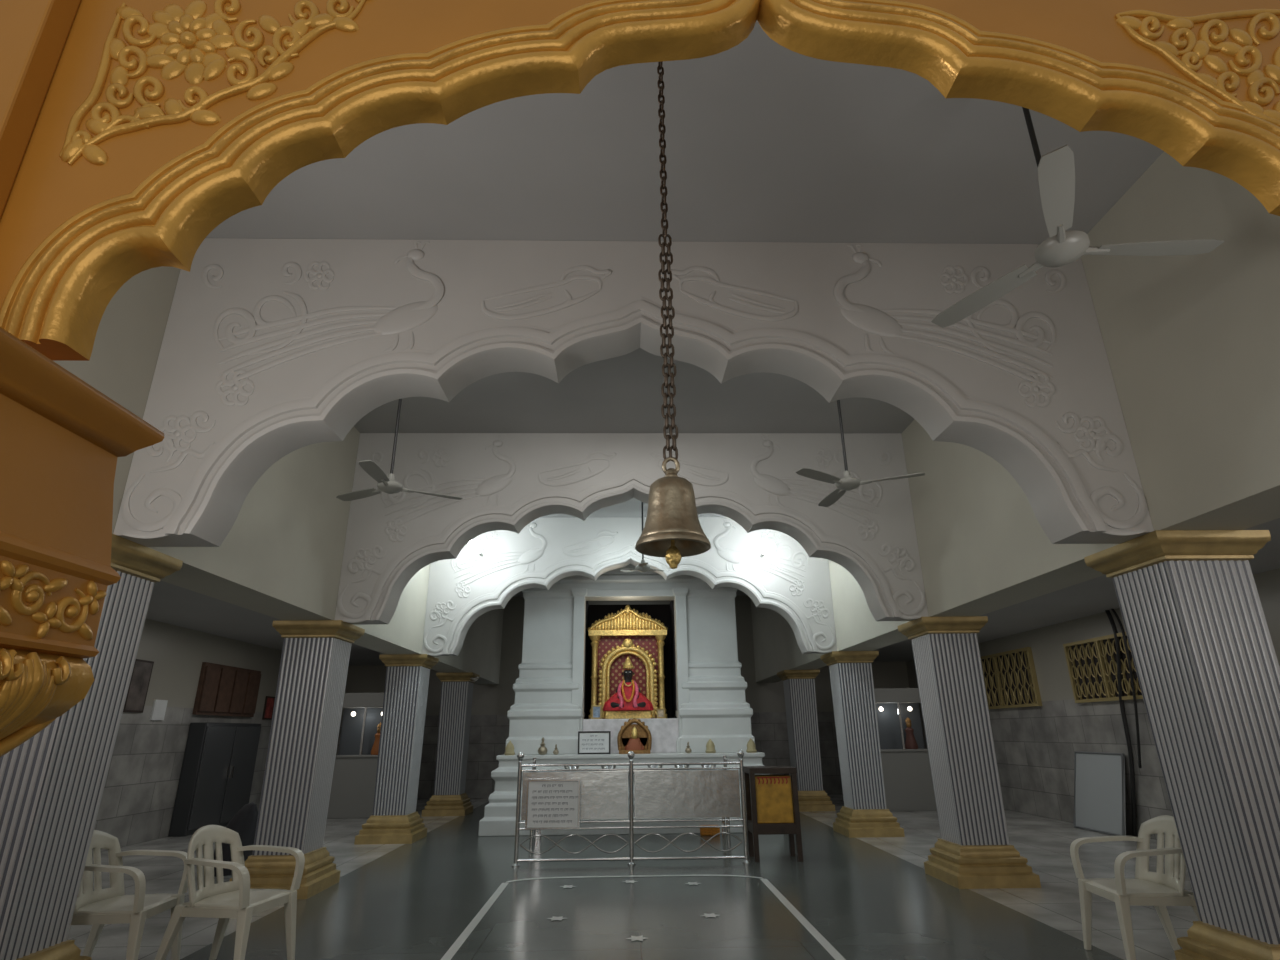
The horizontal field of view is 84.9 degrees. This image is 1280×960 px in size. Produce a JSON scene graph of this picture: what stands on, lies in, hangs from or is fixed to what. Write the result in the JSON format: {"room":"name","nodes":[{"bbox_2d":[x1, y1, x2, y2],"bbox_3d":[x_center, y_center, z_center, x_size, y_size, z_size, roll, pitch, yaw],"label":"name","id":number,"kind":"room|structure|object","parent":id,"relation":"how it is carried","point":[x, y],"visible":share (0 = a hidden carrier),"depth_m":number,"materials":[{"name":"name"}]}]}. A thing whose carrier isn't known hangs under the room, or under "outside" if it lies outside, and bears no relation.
{"room":"house of worship","nodes":[
{"label":"house of worship","id":0,"kind":"room"},
{"bbox_2d":[92,619,281,853],"bbox_3d":[-7.599,3.292,9.449,0.200,3.350,17.650,0,-20,-1],"label":"wall","id":1,"kind":"structure","parent":0,"point":[137,804],"depth_m":11.10,"materials":[{"name":"stone"}]},
{"bbox_2d":[123,659,153,712],"bbox_3d":[-7.508,3.082,10.472,0.034,0.750,0.450,0,-20,-1],"label":"picture frame","id":2,"kind":"object","parent":1,"relation":"attached to","point":[142,670],"visible":0.82,"depth_m":10.46,"materials":[{"name":"brown wood"}]},
{"bbox_2d":[150,700,167,719],"bbox_3d":[-7.519,3.596,10.944,0.034,0.300,0.300,0,-20,-1],"label":"picture frame","id":3,"kind":"object","parent":1,"relation":"attached to","point":[159,706],"visible":1,"depth_m":10.91,"materials":[{"name":"white paper"}]},
{"bbox_2d":[192,662,260,716],"bbox_3d":[-7.538,3.886,12.881,0.090,0.862,1.963,0,-20,-1],"label":"window","id":4,"kind":"structure","parent":1,"relation":"in","point":[222,690],"depth_m":12.68,"materials":[{"name":"brown wood"}]},
{"bbox_2d":[262,696,274,719],"bbox_3d":[-7.600,4.669,14.334,0.034,0.450,0.350,0,-20,-1],"label":"picture frame","id":5,"kind":"object","parent":1,"relation":"attached to","point":[269,701],"visible":0.96,"depth_m":14.29,"materials":[{"name":"brown wood"}]},
{"bbox_2d":[146,580,384,665],"bbox_3d":[-5.765,1.785,10.037,3.500,0.150,17.650,0,-20,-1],"label":"ceiling","id":6,"kind":"structure","parent":0,"point":[169,603],"depth_m":10.76,"materials":[{"name":"paint"}]},
{"bbox_2d":[54,266,502,684],"bbox_3d":[-3.746,1.251,10.277,0.550,2.280,17.650,0,-20,-1],"label":"wall","id":7,"kind":"structure","parent":0,"point":[281,558],"depth_m":6.62,"materials":[{"name":"beige paint"}]},
{"bbox_2d":[336,596,909,798],"bbox_3d":[-0.312,5.470,18.329,14.800,5.130,0.200,0,-20,-1],"label":"wall","id":8,"kind":"structure","parent":0,"point":[489,724],"depth_m":18.08,"materials":[{"name":"paint"}]},
{"bbox_2d":[422,517,836,655],"bbox_3d":[-0.156,1.768,11.776,6.696,2.302,0.342,0,-20,-1],"label":"archway","id":9,"kind":"object","parent":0,"point":[791,583],"visible":0.91,"depth_m":11.74,"materials":[{"name":"white paint"}]},
{"bbox_2d":[467,539,482,555],"bbox_3d":[-2.639,1.146,11.386,0.240,0.240,0.695,0,-20,-1],"label":"lamp","id":10,"kind":"object","parent":9,"relation":"attached to","point":[474,546],"visible":0.98,"depth_m":11.09,"materials":[{"name":"white glass"}]},
{"bbox_2d":[760,541,774,556],"bbox_3d":[2.057,1.172,11.490,0.240,0.240,0.695,0,-20,-1],"label":"lamp","id":11,"kind":"object","parent":9,"relation":"attached to","point":[767,547],"visible":1,"depth_m":11.20,"materials":[{"name":"white glass"}]},
{"bbox_2d":[335,433,928,624],"bbox_3d":[-0.075,0.548,8.390,6.696,2.302,0.342,0,-20,-1],"label":"archway","id":12,"kind":"object","parent":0,"point":[504,481],"visible":0.93,"depth_m":8.40,"materials":[{"name":"white paint"}]},
{"bbox_2d":[67,794,1198,959],"bbox_3d":[-0.025,4.000,6.532,15.200,0.100,23.000,0,-20,-1],"label":"floor","id":13,"kind":"structure","parent":0,"point":[413,901],"depth_m":6.47,"materials":[{"name":"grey stone"}]},
{"bbox_2d":[0,327,164,756],"bbox_3d":[-1.487,0.760,0.837,0.830,2.165,0.880,0,-20,-1],"label":"pier","id":14,"kind":"object","parent":13,"relation":"on","point":[62,439],"visible":1,"depth_m":1.33,"materials":[{"name":"orange paint"}]},
{"bbox_2d":[0,0,1279,360],"bbox_3d":[0.287,-0.960,1.652,4.296,1.580,0.125,0,-20,-1],"label":"entrance arch","id":15,"kind":"object","parent":14,"relation":"on","point":[131,131],"visible":1,"depth_m":1.63,"materials":[{"name":"orange paint"}]},
{"bbox_2d":[0,534,182,959],"bbox_3d":[-3.668,1.730,4.259,0.830,2.698,0.830,0,-20,-1],"label":"column","id":16,"kind":"structure","parent":13,"relation":"on","point":[52,784],"depth_m":4.15,"materials":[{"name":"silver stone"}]},
{"bbox_2d":[71,830,187,959],"bbox_3d":[-3.488,2.838,4.688,0.647,0.901,0.700,1,-20,-5],"label":"plastic chair","id":17,"kind":"object","parent":13,"relation":"on","point":[99,907],"visible":0.74,"depth_m":4.73,"materials":[{"name":"white plastic"}]},
{"bbox_2d":[169,722,260,836],"bbox_3d":[-7.398,5.202,12.354,0.320,1.720,1.900,0,-20,-1],"label":"tall cabinet","id":18,"kind":"object","parent":13,"relation":"on","point":[218,766],"visible":0.84,"depth_m":11.91,"materials":[{"name":"grey metal"}]},
{"bbox_2d":[155,825,304,959],"bbox_3d":[-2.791,2.882,4.828,0.647,0.901,0.700,-3,-20,8],"label":"plastic chair","id":19,"kind":"object","parent":13,"relation":"on","point":[224,901],"visible":1,"depth_m":4.85,"materials":[{"name":"white plastic"}]},
{"bbox_2d":[214,802,257,876],"bbox_3d":[-4.815,4.255,8.362,0.498,0.750,0.505,18,-27,-41],"label":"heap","id":20,"kind":"object","parent":13,"relation":"on","point":[244,822],"visible":0.59,"depth_m":8.26,"materials":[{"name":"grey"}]},
{"bbox_2d":[230,620,364,898],"bbox_3d":[-3.680,2.950,7.646,0.830,2.698,0.830,0,-20,-1],"label":"column","id":21,"kind":"structure","parent":13,"relation":"on","point":[309,697],"depth_m":7.47,"materials":[{"name":"grey stone"}]},
{"bbox_2d":[327,693,383,818],"bbox_3d":[-5.508,5.469,14.005,1.260,2.300,0.560,0,-20,-1],"label":"display case","id":22,"kind":"object","parent":13,"relation":"on","point":[355,768],"visible":0.54,"depth_m":13.72,"materials":[{"name":"grey"}]},
{"bbox_2d":[335,755,377,757],"bbox_3d":[-5.507,5.516,13.988,1.260,0.040,0.560,0,-20,-1],"label":"countertop","id":23,"kind":"structure","parent":22,"relation":"on","point":[337,756],"depth_m":13.73,"materials":[{"name":"grey stone"}]},
{"bbox_2d":[371,722,380,754],"bbox_3d":[-5.260,5.205,14.106,0.260,0.618,0.256,0,-20,-1],"label":"figurine","id":24,"kind":"object","parent":22,"relation":"on","point":[375,749],"visible":0.58,"depth_m":14.01,"materials":[{"name":"brown"}]},
{"bbox_2d":[354,654,438,844],"bbox_3d":[-3.761,4.170,11.033,0.830,2.698,0.830,0,-20,-1],"label":"column","id":25,"kind":"structure","parent":13,"relation":"on","point":[394,819],"depth_m":10.81,"materials":[{"name":"grey stone"}]},
{"bbox_2d":[421,672,479,816],"bbox_3d":[-3.842,5.390,14.419,0.830,2.698,0.830,0,-20,-1],"label":"column","id":26,"kind":"structure","parent":13,"relation":"on","point":[449,798],"depth_m":14.19,"materials":[{"name":"grey stone"}]},
{"bbox_2d":[478,563,764,835],"bbox_3d":[-0.194,3.991,13.442,4.760,4.600,3.720,0,-20,-1],"label":"shrine","id":27,"kind":"object","parent":13,"relation":"on","point":[704,685],"visible":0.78,"depth_m":12.32,"materials":[{"name":"stone"}]},
{"bbox_2d":[504,741,514,754],"bbox_3d":[-2.148,4.421,11.560,0.180,0.230,0.180,0,-20,-1],"label":"stone finial","id":28,"kind":"object","parent":27,"relation":"on","point":[509,750],"visible":0.95,"depth_m":11.50,"materials":[{"name":"beige"}]},
{"bbox_2d":[538,738,547,754],"bbox_3d":[-1.609,4.398,11.582,0.165,0.278,0.165,0,-20,-1],"label":"brass pot","id":29,"kind":"object","parent":27,"relation":"on","point":[542,750],"visible":1,"depth_m":11.51,"materials":[{"name":"gold metal"}]},
{"bbox_2d":[553,744,558,754],"bbox_3d":[-1.388,4.450,11.568,0.099,0.166,0.099,0,-20,-1],"label":"brass pot","id":30,"kind":"object","parent":27,"relation":"on","point":[555,752],"visible":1,"depth_m":11.53,"materials":[{"name":"gold metal"}]},
{"bbox_2d":[578,731,610,753],"bbox_3d":[-0.759,4.360,11.620,0.540,0.358,0.032,0,-20,-1],"label":"notice sign","id":31,"kind":"object","parent":27,"relation":"on","point":[589,742],"visible":1,"depth_m":11.61,"materials":[{"name":"white paper"}]},
{"bbox_2d":[592,705,601,718],"bbox_3d":[-0.760,4.067,12.268,0.170,0.228,0.032,0,-20,-1],"label":"picture frame","id":32,"kind":"object","parent":27,"relation":"on","point":[596,709],"visible":1,"depth_m":12.26,"materials":[{"name":"gold metal"}]},
{"bbox_2d":[588,605,667,718],"bbox_3d":[-0.228,3.398,13.150,1.530,2.080,0.270,0,-20,-1],"label":"frame","id":33,"kind":"object","parent":27,"relation":"on","point":[605,634],"visible":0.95,"depth_m":13.28,"materials":[{"name":"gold metal"}]},
{"bbox_2d":[598,639,657,718],"bbox_3d":[-0.217,3.608,12.745,1.083,1.450,0.470,0,-20,-1],"label":"throne","id":34,"kind":"object","parent":27,"relation":"on","point":[645,675],"visible":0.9,"depth_m":12.92,"materials":[{"name":"gold metal"}]},
{"bbox_2d":[603,657,653,710],"bbox_3d":[-0.213,3.646,12.569,0.914,0.942,0.531,0,-20,-1],"label":"statue","id":35,"kind":"object","parent":34,"relation":"on","point":[628,696],"visible":0.99,"depth_m":12.38,"materials":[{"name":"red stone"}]},
{"bbox_2d":[617,718,651,753],"bbox_3d":[-0.092,4.282,11.724,0.579,0.563,0.200,0,-20,-1],"label":"idol","id":36,"kind":"object","parent":27,"relation":"on","point":[637,738],"visible":1,"depth_m":11.72,"materials":[{"name":"orange metal"}]},
{"bbox_2d":[657,709,664,717],"bbox_3d":[0.364,4.099,12.283,0.140,0.158,0.032,0,-20,-1],"label":"picture frame","id":37,"kind":"object","parent":27,"relation":"on","point":[660,712],"visible":1,"depth_m":12.28,"materials":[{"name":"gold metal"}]},
{"bbox_2d":[685,742,691,752],"bbox_3d":[0.801,4.438,11.625,0.110,0.185,0.110,0,-20,-1],"label":"brass pot","id":38,"kind":"object","parent":27,"relation":"on","point":[688,749],"visible":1,"depth_m":11.58,"materials":[{"name":"gold metal"}]},
{"bbox_2d":[705,739,715,752],"bbox_3d":[1.171,4.417,11.642,0.180,0.230,0.180,0,-20,-1],"label":"stone finial","id":39,"kind":"object","parent":27,"relation":"on","point":[710,747],"visible":1,"depth_m":11.58,"materials":[{"name":"beige stone"}]},
{"bbox_2d":[746,738,756,752],"bbox_3d":[1.851,4.416,11.658,0.180,0.230,0.180,0,-20,-1],"label":"stone finial","id":40,"kind":"object","parent":27,"relation":"on","point":[751,747],"visible":1,"depth_m":11.59,"materials":[{"name":"beige stone"}]},
{"bbox_2d":[512,749,750,866],"bbox_3d":[-0.123,4.278,9.341,2.880,1.280,1.576,0,-20,-1],"label":"railing","id":41,"kind":"object","parent":13,"relation":"on","point":[687,792],"visible":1,"depth_m":8.68,"materials":[{"name":"silver metal"}]},
{"bbox_2d":[525,779,580,829],"bbox_3d":[-1.066,3.973,8.584,0.660,0.560,0.032,0,-20,-1],"label":"notice board","id":42,"kind":"object","parent":41,"relation":"attached to","point":[550,803],"visible":1,"depth_m":8.57,"materials":[{"name":"silver metal"}]},
{"bbox_2d":[533,769,730,844],"bbox_3d":[-0.118,4.818,10.382,2.900,0.970,0.600,0,-20,-1],"label":"table","id":43,"kind":"object","parent":13,"relation":"on","point":[536,832],"visible":0.16,"depth_m":10.27,"materials":[{"name":"silver metal"}]},
{"bbox_2d":[564,766,578,768],"bbox_3d":[-1.021,4.285,10.446,0.240,0.088,0.236,0,-20,-1],"label":"bowl","id":44,"kind":"object","parent":43,"relation":"on","point":[565,767],"visible":0.56,"depth_m":10.35,"materials":[{"name":"silver metal"}]},
{"bbox_2d":[601,766,615,768],"bbox_3d":[-0.471,4.285,10.459,0.240,0.088,0.236,0,-20,-1],"label":"bowl","id":45,"kind":"object","parent":43,"relation":"on","point":[602,767],"visible":0.48,"depth_m":10.37,"materials":[{"name":"silver metal"}]},
{"bbox_2d":[648,765,662,767],"bbox_3d":[0.229,4.284,10.476,0.240,0.088,0.236,0,-20,-1],"label":"bowl","id":46,"kind":"object","parent":43,"relation":"on","point":[649,766],"visible":0.49,"depth_m":10.38,"materials":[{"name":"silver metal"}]},
{"bbox_2d":[674,765,689,767],"bbox_3d":[0.629,4.284,10.486,0.240,0.088,0.236,0,-20,-1],"label":"bowl","id":47,"kind":"object","parent":43,"relation":"on","point":[676,766],"visible":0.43,"depth_m":10.40,"materials":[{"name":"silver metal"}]},
{"bbox_2d":[701,765,715,767],"bbox_3d":[1.029,4.283,10.496,0.240,0.088,0.236,0,-20,-1],"label":"bowl","id":48,"kind":"object","parent":43,"relation":"on","point":[703,766],"visible":0.4,"depth_m":10.41,"materials":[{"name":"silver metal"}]},
{"bbox_2d":[546,880,717,940],"bbox_3d":[-0.065,3.902,6.421,1.500,0.001,2.340,0,-20,-1],"label":"floor markings","id":49,"kind":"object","parent":13,"relation":"on","point":[633,938],"depth_m":6.04,"materials":[{"name":"white"}]},
{"bbox_2d":[441,875,845,959],"bbox_3d":[0.004,3.441,5.134,2.830,0.004,5.590,0,-20,-1],"label":"trim","id":50,"kind":"structure","parent":13,"relation":"on","point":[453,949],"depth_m":6.06,"materials":[{"name":"white stone"}]},
{"bbox_2d":[700,825,719,835],"bbox_3d":[1.074,5.380,10.750,0.300,0.140,0.120,0,-20,-1],"label":"cloth bundle","id":51,"kind":"object","parent":13,"relation":"on","point":[703,831],"visible":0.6,"depth_m":10.69,"materials":[{"name":"orange fabric"}]},
{"bbox_2d":[743,766,802,861],"bbox_3d":[1.678,4.214,8.888,0.600,1.060,0.480,0,-20,-1],"label":"box","id":52,"kind":"object","parent":13,"relation":"on","point":[770,807],"visible":1,"depth_m":8.77,"materials":[{"name":"yellow paint"}]},
{"bbox_2d":[777,670,834,811],"bbox_3d":[3.405,5.382,14.596,0.830,2.698,0.830,0,-20,-1],"label":"column","id":53,"kind":"structure","parent":13,"relation":"on","point":[799,685],"depth_m":14.38,"materials":[{"name":"grey stone"}]},
{"bbox_2d":[820,651,904,837],"bbox_3d":[3.487,4.162,11.210,0.830,2.698,0.830,0,-20,-1],"label":"column","id":54,"kind":"structure","parent":13,"relation":"on","point":[864,813],"depth_m":10.98,"materials":[{"name":"grey stone"}]},
{"bbox_2d":[874,688,936,810],"bbox_3d":[5.289,5.456,14.269,1.260,2.300,0.560,0,-20,-1],"label":"display case","id":55,"kind":"object","parent":13,"relation":"on","point":[908,783],"visible":0.66,"depth_m":13.98,"materials":[{"name":"grey"}]},
{"bbox_2d":[880,749,927,751],"bbox_3d":[5.290,5.503,14.252,1.260,0.040,0.560,0,-20,-1],"label":"countertop","id":56,"kind":"structure","parent":55,"relation":"on","point":[882,750],"depth_m":13.99,"materials":[{"name":"grey stone"}]},
{"bbox_2d":[905,717,917,748],"bbox_3d":[5.536,5.192,14.370,0.260,0.618,0.256,0,-20,-1],"label":"figurine","id":57,"kind":"object","parent":55,"relation":"on","point":[910,743],"visible":0.97,"depth_m":14.28,"materials":[{"name":"brown"}]},
{"bbox_2d":[898,616,1040,888],"bbox_3d":[3.568,2.942,7.824,0.830,2.698,0.830,0,-20,-1],"label":"column","id":58,"kind":"structure","parent":13,"relation":"on","point":[973,850],"depth_m":7.59,"materials":[{"name":"grey stone"}]},
{"bbox_2d":[1073,751,1125,835],"bbox_3d":[7.086,4.819,10.826,0.314,1.134,1.185,0,-20,-1],"label":"leaning board","id":59,"kind":"object","parent":13,"relation":"on","point":[1099,777],"visible":0.92,"depth_m":10.77,"materials":[{"name":"grey"}]},
{"bbox_2d":[1070,815,1199,959],"bbox_3d":[3.491,2.840,4.886,0.647,0.901,0.700,-2,-20,4],"label":"plastic chair","id":60,"kind":"object","parent":13,"relation":"on","point":[1159,890],"visible":0.95,"depth_m":4.92,"materials":[{"name":"white plastic"}]},
{"bbox_2d":[1084,530,1279,959],"bbox_3d":[3.720,1.722,4.439,0.830,2.698,0.830,0,-20,-1],"label":"column","id":61,"kind":"structure","parent":13,"relation":"on","point":[1206,663],"depth_m":4.38,"materials":[{"name":"grey stone"}]},
{"bbox_2d":[114,238,1153,546],"bbox_3d":[0.007,-0.672,5.004,6.696,2.302,0.342,0,-20,-1],"label":"archway","id":62,"kind":"object","parent":61,"relation":"on","point":[271,349],"visible":0.98,"depth_m":4.99,"materials":[{"name":"white paint"}]},
{"bbox_2d":[206,21,1163,596],"bbox_3d":[-0.134,0.103,10.778,7.800,0.150,17.650,0,-20,-1],"label":"ceiling","id":63,"kind":"structure","parent":0,"point":[767,141],"depth_m":4.74,"materials":[{"name":"paint"}]},
{"bbox_2d":[336,399,462,500],"bbox_3d":[-2.328,-0.578,6.584,1.224,1.368,1.060,0,-20,-1],"label":"ceiling fan","id":64,"kind":"object","parent":63,"relation":"hanging from","point":[385,484],"visible":0.88,"depth_m":6.56,"materials":[{"name":"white metal"}]},
{"bbox_2d":[621,502,664,571],"bbox_3d":[0.041,0.770,10.603,0.669,1.226,0.586,0,-20,-1],"label":"ceiling fan","id":65,"kind":"object","parent":63,"relation":"hanging from","point":[643,566],"visible":0.87,"depth_m":10.49,"materials":[{"name":"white metal"}]},
{"bbox_2d":[796,400,924,506],"bbox_3d":[1.986,-0.500,6.955,1.219,1.345,1.109,0,-20,-1],"label":"ceiling fan","id":66,"kind":"object","parent":63,"relation":"hanging from","point":[847,483],"visible":0.87,"depth_m":6.55,"materials":[{"name":"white metal"}]},
{"bbox_2d":[931,107,1223,327],"bbox_3d":[2.174,-1.695,3.605,1.167,1.370,1.308,0,-20,-1],"label":"ceiling fan","id":67,"kind":"object","parent":63,"relation":"hanging from","point":[1056,168],"visible":0.86,"depth_m":3.33,"materials":[{"name":"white metal"}]},
{"bbox_3d":[0.055,-2.583,2.952,6.700,0.100,1.100,0,-20,-1],"label":"trim","id":68,"kind":"structure","parent":63,"relation":"attached to","visible":0},
{"bbox_2d":[657,61,677,460],"bbox_3d":[0.085,-1.272,2.640,0.054,2.580,0.029,0,-20,-1],"label":"chain","id":69,"kind":"object","parent":68,"relation":"hanging from","point":[664,211],"visible":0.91,"depth_m":2.39,"materials":[{"name":"black metal"}]},
{"bbox_2d":[635,457,710,568],"bbox_3d":[0.098,0.096,2.147,0.228,0.361,0.228,0,-20,-1],"label":"bell","id":70,"kind":"object","parent":69,"relation":"hanging from","point":[673,531],"visible":1,"depth_m":2.09,"materials":[{"name":"gold metal"}]},
{"bbox_2d":[751,152,1279,681],"bbox_3d":[3.502,1.242,10.455,0.550,2.280,17.650,0,-20,-1],"label":"wall","id":71,"kind":"structure","parent":0,"point":[1192,342],"depth_m":4.57,"materials":[{"name":"beige paint"}]},
{"bbox_2d":[873,518,1279,661],"bbox_3d":[5.532,1.771,10.313,3.500,0.150,17.650,0,-20,-1],"label":"ceiling","id":72,"kind":"structure","parent":0,"point":[1097,595],"depth_m":10.47,"materials":[{"name":"paint"}]},
{"bbox_2d":[906,568,1279,840],"bbox_3d":[7.396,3.274,9.816,0.200,3.350,17.650,0,-20,-1],"label":"wall","id":73,"kind":"structure","parent":0,"point":[1035,747],"depth_m":12.00,"materials":[{"name":"stone"}]},
{"bbox_2d":[981,647,1041,708],"bbox_3d":[7.161,3.999,13.940,0.070,1.040,2.529,0,-20,-1],"label":"window","id":74,"kind":"structure","parent":73,"relation":"in","point":[1010,678],"depth_m":13.50,"materials":[{"name":"gold metal"}]},
{"bbox_2d":[1063,632,1142,702],"bbox_3d":[7.234,2.940,10.901,0.070,0.953,1.735,0,-20,-1],"label":"window","id":75,"kind":"structure","parent":73,"relation":"in","point":[1091,663],"depth_m":11.01,"materials":[{"name":"gold metal"}]},
{"bbox_2d":[1105,609,1141,835],"bbox_3d":[7.215,3.514,10.383,0.095,3.273,0.914,-1,-20,2],"label":"drain pipe","id":76,"kind":"object","parent":73,"relation":"attached to","point":[1117,640],"visible":0.93,"depth_m":10.29,"materials":[{"name":"black metal"}]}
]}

